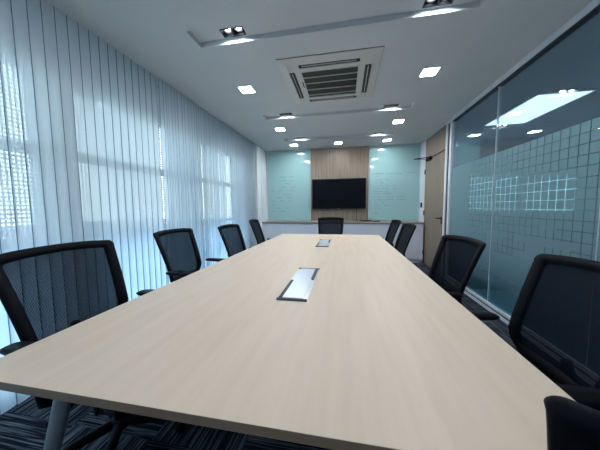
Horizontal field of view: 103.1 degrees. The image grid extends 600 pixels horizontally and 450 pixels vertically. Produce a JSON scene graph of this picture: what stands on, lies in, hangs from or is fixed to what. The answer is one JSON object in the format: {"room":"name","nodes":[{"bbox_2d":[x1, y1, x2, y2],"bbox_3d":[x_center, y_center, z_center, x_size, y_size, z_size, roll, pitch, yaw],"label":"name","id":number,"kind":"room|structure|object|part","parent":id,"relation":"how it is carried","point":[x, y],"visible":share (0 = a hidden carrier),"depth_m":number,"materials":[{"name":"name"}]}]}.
{"room":"office","nodes":[
{"label":"office","id":0,"kind":"room"},
{"bbox_2d":[131,73,250,246],"bbox_3d":[-1.837,-0.225,2.125,0.160,2.600,6.720,0,4,11],"label":"wall","id":1,"kind":"structure","parent":0,"point":[157,88],"depth_m":4.77,"materials":[{"name":"paint"}]},
{"bbox_2d":[130,114,165,229],"bbox_3d":[-1.702,-0.133,2.612,0.064,2.100,1.390,0,4,11],"label":"window","id":2,"kind":"structure","parent":1,"relation":"in","point":[159,123],"depth_m":2.87,"materials":[{"name":"glass"}]},
{"bbox_2d":[197,143,237,223],"bbox_3d":[-1.412,-0.254,4.150,0.064,2.100,1.390,0,4,11],"label":"window","id":3,"kind":"structure","parent":1,"relation":"in","point":[201,143],"depth_m":4.26,"materials":[{"name":"glass"}]},
{"bbox_2d":[0,262,518,449],"bbox_3d":[0.047,1.101,2.277,4.104,0.100,7.510,0,4,11],"label":"floor","id":4,"kind":"structure","parent":0,"point":[22,427],"depth_m":1.30,"materials":[{"name":"carpet"}]},
{"bbox_2d":[0,240,186,449],"bbox_3d":[-0.972,0.619,1.243,0.669,1.035,0.709,0,4,11],"label":"chair","id":5,"kind":"object","parent":4,"relation":"on","point":[45,291],"visible":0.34,"depth_m":1.20,"materials":[{"name":"black fabric"}]},
{"bbox_3d":[-1.001,0.613,1.006,0.067,0.264,0.195,0,4,11],"label":"armrest","id":6,"kind":"part","parent":5,"relation":"part of","materials":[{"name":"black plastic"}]},
{"bbox_3d":[-0.958,0.763,1.045,0.022,0.031,0.259,0,4,11],"label":"lever","id":7,"kind":"part","parent":5,"relation":"part of","materials":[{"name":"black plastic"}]},
{"bbox_3d":[-1.215,0.367,1.263,0.181,0.531,0.567,0,4,11],"label":"frame","id":8,"kind":"part","parent":5,"relation":"part of","materials":[{"name":"black plastic"}]},
{"bbox_2d":[153,228,223,282],"bbox_3d":[-0.972,0.546,2.351,0.669,1.010,0.633,1,5,14],"label":"chair","id":9,"kind":"object","parent":4,"relation":"on","point":[178,248],"visible":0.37,"depth_m":2.38,"materials":[{"name":"black fabric"}]},
{"bbox_3d":[-1.212,0.305,2.388,0.181,0.531,0.506,1,5,14],"label":"frame","id":10,"kind":"part","parent":9,"relation":"part of","materials":[{"name":"black plastic"}]},
{"bbox_2d":[218,224,250,256],"bbox_3d":[-0.681,0.489,3.195,0.669,0.990,0.633,1,5,15],"label":"chair","id":11,"kind":"object","parent":4,"relation":"on","point":[231,234],"visible":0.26,"depth_m":3.25,"materials":[{"name":"black fabric"}]},
{"bbox_2d":[249,145,267,246],"bbox_3d":[-0.991,-0.509,5.724,0.210,2.599,0.689,0,4,11],"label":"wall pier","id":12,"kind":"object","parent":4,"relation":"on","point":[257,175],"visible":0.36,"depth_m":5.48,"materials":[{"name":"paint"}]},
{"bbox_2d":[261,148,262,230],"bbox_3d":[-0.894,-0.503,5.641,0.013,2.598,0.040,0,4,11],"label":"trim","id":13,"kind":"structure","parent":12,"relation":"attached to","point":[261,148],"depth_m":5.60,"materials":[{"name":"white"}]},
{"bbox_2d":[249,219,271,244],"bbox_3d":[-0.455,0.417,3.877,0.669,1.025,0.633,0,4,4],"label":"chair","id":14,"kind":"object","parent":4,"relation":"on","point":[254,223],"visible":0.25,"depth_m":3.93,"materials":[{"name":"black fabric"}]},
{"bbox_3d":[-0.701,0.172,3.871,0.181,0.531,0.506,0,4,4],"label":"frame","id":15,"kind":"part","parent":14,"relation":"part of","materials":[{"name":"black plastic"}]},
{"bbox_2d":[0,234,574,449],"bbox_3d":[0.168,0.667,2.383,1.676,0.747,3.692,0,4,11],"label":"conference table","id":16,"kind":"object","parent":4,"relation":"on","point":[329,341],"visible":1,"depth_m":0.76,"materials":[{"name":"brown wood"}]},
{"bbox_3d":[-0.834,0.813,0.793,0.245,0.716,0.051,0,4,2],"label":"leg","id":17,"kind":"part","parent":16,"relation":"part of","materials":[{"name":"grey metal"}]},
{"bbox_3d":[0.014,0.362,1.546,0.116,0.005,0.596,0,4,11],"label":"lid","id":18,"kind":"part","parent":16,"relation":"part of","materials":[{"name":"silver metal"}]},
{"bbox_3d":[0.318,0.235,3.158,0.116,0.005,0.546,0,4,11],"label":"lid","id":19,"kind":"part","parent":16,"relation":"part of","materials":[{"name":"silver metal"}]},
{"bbox_2d":[318,217,343,233],"bbox_3d":[0.553,0.376,4.369,0.633,1.015,0.669,0,4,11],"label":"chair","id":20,"kind":"object","parent":4,"relation":"on","point":[326,225],"visible":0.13,"depth_m":4.59,"materials":[{"name":"black fabric"}]},
{"bbox_2d":[262,221,423,262],"bbox_3d":[0.893,0.356,5.561,3.561,0.868,0.443,0,4,11],"label":"base cabinet","id":21,"kind":"object","parent":4,"relation":"on","point":[271,229],"visible":0.47,"depth_m":5.26,"materials":[{"name":"white laminate"}]},
{"bbox_3d":[-0.649,0.340,5.650,0.474,0.743,0.019,0,4,11],"label":"door","id":22,"kind":"part","parent":21,"relation":"part of","materials":[{"name":"white laminate"}]},
{"bbox_3d":[-0.172,0.342,5.560,0.484,0.743,0.019,0,4,11],"label":"door","id":23,"kind":"part","parent":21,"relation":"part of","materials":[{"name":"white laminate"}]},
{"bbox_3d":[0.351,0.345,5.462,0.569,0.743,0.019,0,4,11],"label":"door","id":24,"kind":"part","parent":21,"relation":"part of","materials":[{"name":"white laminate"}]},
{"bbox_3d":[0.916,0.349,5.355,0.569,0.743,0.019,0,4,11],"label":"door","id":25,"kind":"part","parent":21,"relation":"part of","materials":[{"name":"white laminate"}]},
{"bbox_3d":[1.376,0.352,5.269,0.354,0.743,0.019,0,4,11],"label":"door","id":26,"kind":"part","parent":21,"relation":"part of","materials":[{"name":"white laminate"}]},
{"bbox_3d":[1.730,0.354,5.202,0.354,0.743,0.019,0,4,11],"label":"door","id":27,"kind":"part","parent":21,"relation":"part of","materials":[{"name":"white laminate"}]},
{"bbox_3d":[2.083,0.356,5.136,0.354,0.743,0.019,0,4,11],"label":"door","id":28,"kind":"part","parent":21,"relation":"part of","materials":[{"name":"white laminate"}]},
{"bbox_3d":[2.429,0.358,5.071,0.338,0.743,0.019,0,4,11],"label":"door","id":29,"kind":"part","parent":21,"relation":"part of","materials":[{"name":"white laminate"}]},
{"bbox_2d":[382,220,400,246],"bbox_3d":[1.399,0.397,4.224,0.669,0.980,0.633,0,4,7],"label":"chair","id":30,"kind":"object","parent":4,"relation":"on","point":[394,225],"visible":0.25,"depth_m":4.22,"materials":[{"name":"black fabric"}]},
{"bbox_2d":[394,223,416,256],"bbox_3d":[1.171,0.473,3.242,0.669,0.984,0.633,0,4,8],"label":"chair","id":31,"kind":"object","parent":4,"relation":"on","point":[406,232],"visible":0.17,"depth_m":3.23,"materials":[{"name":"black fabric"}]},
{"bbox_2d":[422,235,485,303],"bbox_3d":[0.970,0.580,1.892,0.669,0.980,0.633,0,4,3],"label":"chair","id":32,"kind":"object","parent":4,"relation":"on","point":[455,260],"visible":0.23,"depth_m":1.85,"materials":[{"name":"black fabric"}]},
{"bbox_2d":[468,253,599,410],"bbox_3d":[0.871,0.641,1.015,0.669,0.995,0.633,0,4,9],"label":"chair","id":33,"kind":"object","parent":4,"relation":"on","point":[554,323],"visible":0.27,"depth_m":1.00,"materials":[{"name":"black plastic"}]},
{"bbox_3d":[1.110,0.410,0.965,0.181,0.531,0.506,0,4,9],"label":"frame","id":34,"kind":"part","parent":33,"relation":"part of","materials":[{"name":"black plastic"}]},
{"bbox_2d":[543,395,599,449],"bbox_3d":[0.718,0.698,0.366,0.647,0.985,0.620,-5,6,-44],"label":"chair","id":35,"kind":"object","parent":4,"relation":"on","point":[570,424],"visible":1,"depth_m":0.30,"materials":[{"name":"black plastic"}]},
{"bbox_2d":[46,0,592,151],"bbox_3d":[0.039,-1.641,2.063,4.134,0.200,7.510,0,4,11],"label":"ceiling","id":36,"kind":"structure","parent":0,"point":[474,43],"depth_m":2.08,"materials":[{"name":"paint"}]},
{"bbox_2d":[0,0,166,414],"bbox_3d":[-1.805,-0.170,1.182,0.083,2.564,2.924,0,4,11],"label":"vertical blind","id":37,"kind":"object","parent":36,"relation":"hanging from","point":[68,116],"visible":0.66,"depth_m":1.73,"materials":[{"name":"white fabric"}]},
{"bbox_2d":[156,78,256,282],"bbox_3d":[-1.272,-0.391,3.990,0.090,2.564,2.791,0,4,11],"label":"vertical blind","id":38,"kind":"object","parent":36,"relation":"hanging from","point":[183,165],"visible":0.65,"depth_m":3.31,"materials":[{"name":"white fabric"}]},
{"bbox_3d":[-1.314,-1.655,3.900,0.025,0.029,2.788,0,4,11],"label":"head rail","id":39,"kind":"part","parent":38,"relation":"part of","materials":[{"name":"white"}]},
{"bbox_2d":[219,26,246,37],"bbox_3d":[-0.543,-1.604,1.929,0.196,0.082,0.094,0,4,11],"label":"spotlight","id":40,"kind":"object","parent":36,"relation":"attached to","point":[234,31],"visible":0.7,"depth_m":1.96,"materials":[{"name":"black plastic"}]},
{"bbox_2d":[237,85,255,93],"bbox_3d":[-0.625,-1.588,2.795,0.164,0.006,0.164,0,4,11],"label":"recessed light","id":41,"kind":"object","parent":36,"relation":"in","point":[244,89],"visible":1,"depth_m":2.79,"materials":[{"name":"white plastic"}]},
{"bbox_2d":[239,86,253,92],"bbox_3d":[-0.625,-1.589,2.795,0.144,0.003,0.144,0,4,11],"label":"diffuser","id":42,"kind":"object","parent":41,"relation":"attached to","point":[244,89],"depth_m":2.79,"materials":[{"name":"white plastic"}]},
{"bbox_2d":[274,128,285,130],"bbox_3d":[-0.352,-1.701,4.240,0.164,0.006,0.164,0,4,11],"label":"recessed light","id":43,"kind":"object","parent":36,"relation":"in","point":[276,129],"visible":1,"depth_m":4.24,"materials":[{"name":"white plastic"}]},
{"bbox_2d":[276,46,383,103],"bbox_3d":[0.339,-1.568,2.620,0.976,0.033,0.976,0,4,11],"label":"air conditioner","id":44,"kind":"object","parent":36,"relation":"attached to","point":[349,74],"visible":1,"depth_m":2.44,"materials":[{"name":"grey plastic"}]},
{"bbox_2d":[300,65,359,97],"bbox_3d":[0.339,-1.564,2.620,0.584,0.024,0.578,0,4,11],"label":"grille","id":45,"kind":"object","parent":44,"relation":"attached to","point":[339,80],"depth_m":2.58,"materials":[{"name":"grey plastic"}]},
{"bbox_2d":[384,104,398,106],"bbox_3d":[1.288,-1.730,3.360,0.196,0.082,0.094,0,4,11],"label":"spotlight","id":46,"kind":"object","parent":36,"relation":"attached to","point":[391,105],"visible":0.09,"depth_m":3.40,"materials":[{"name":"black plastic"}]},
{"bbox_2d":[392,119,404,123],"bbox_3d":[1.607,-1.691,3.892,0.164,0.006,0.164,0,4,11],"label":"recessed light","id":47,"kind":"object","parent":36,"relation":"in","point":[401,120],"visible":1,"depth_m":3.89,"materials":[{"name":"white plastic"}]},
{"bbox_2d":[419,66,440,76],"bbox_3d":[1.336,-1.578,2.456,0.164,0.006,0.164,0,4,11],"label":"recessed light","id":48,"kind":"object","parent":36,"relation":"in","point":[432,71],"visible":1,"depth_m":2.44,"materials":[{"name":"white plastic"}]},
{"bbox_2d":[422,0,453,7],"bbox_3d":[0.965,-1.595,1.645,0.196,0.082,0.094,0,4,11],"label":"spotlight","id":49,"kind":"object","parent":36,"relation":"attached to","point":[428,3],"visible":0.97,"depth_m":1.69,"materials":[{"name":"black plastic"}]},
{"bbox_2d":[267,143,420,221],"bbox_3d":[0.806,-0.530,5.798,4.274,2.600,0.120,0,4,11],"label":"wall","id":50,"kind":"structure","parent":0,"point":[419,143],"depth_m":5.74,"materials":[{"name":"paint"}]},
{"bbox_2d":[267,151,310,219],"bbox_3d":[-0.277,-0.958,5.895,1.075,1.673,0.019,0,4,11],"label":"board","id":51,"kind":"object","parent":50,"relation":"attached to","point":[288,172],"visible":1,"depth_m":5.88,"materials":[{"name":"teal glass"}]},
{"bbox_2d":[312,178,365,208],"bbox_3d":[0.913,-0.737,5.643,1.260,0.715,0.069,0,4,11],"label":"television","id":52,"kind":"object","parent":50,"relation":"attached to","point":[341,193],"visible":1,"depth_m":5.61,"materials":[{"name":"black plastic"}]},
{"bbox_2d":[311,146,368,220],"bbox_3d":[0.930,-0.962,5.668,1.360,1.719,0.019,0,4,11],"label":"wall panel","id":53,"kind":"object","parent":50,"relation":"attached to","point":[344,162],"depth_m":5.63,"materials":[{"name":"brown wood"}]},
{"bbox_2d":[369,145,419,219],"bbox_3d":[2.143,-0.944,5.440,1.080,1.673,0.019,0,4,11],"label":"board","id":54,"kind":"object","parent":50,"relation":"attached to","point":[394,173],"visible":0.99,"depth_m":5.43,"materials":[{"name":"teal glass"}]},
{"bbox_2d":[419,140,425,261],"bbox_3d":[2.718,-0.501,5.214,0.100,2.599,0.319,0,4,11],"label":"wall","id":55,"kind":"structure","parent":0,"point":[423,144],"depth_m":5.16,"materials":[{"name":"paint"}]},
{"bbox_2d":[414,125,445,267],"bbox_3d":[2.445,-0.444,4.580,0.306,2.570,1.037,0,4,11],"label":"door","id":56,"kind":"structure","parent":55,"relation":"in","point":[434,172],"depth_m":4.54,"materials":[{"name":"laminate"}]},
{"bbox_2d":[425,0,599,324],"bbox_3d":[2.110,-0.258,2.128,0.070,2.599,5.990,0,4,11],"label":"trim","id":57,"kind":"structure","parent":55,"relation":"attached to","point":[594,3],"depth_m":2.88,"materials":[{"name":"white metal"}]},
{"bbox_2d":[449,10,599,315],"bbox_3d":[1.990,-0.219,1.508,0.016,2.447,4.717,0,4,11],"label":"glass wall","id":58,"kind":"structure","parent":57,"relation":"attached to","point":[525,185],"depth_m":2.17,"materials":[{"name":"clear glass"}]},
{"bbox_3d":[2.325,-0.358,3.277,0.010,2.447,1.107,0,4,11],"label":"glass pane","id":59,"kind":"part","parent":58,"relation":"part of","materials":[{"name":"clear glass"}]},
{"label":"outside","id":60,"kind":"structure","parent":0,"visible":0},
{"bbox_2d":[141,219,229,289],"bbox_3d":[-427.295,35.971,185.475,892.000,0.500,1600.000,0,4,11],"label":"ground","id":61,"kind":"structure","parent":60,"point":[167,276],"depth_m":256.43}
]}

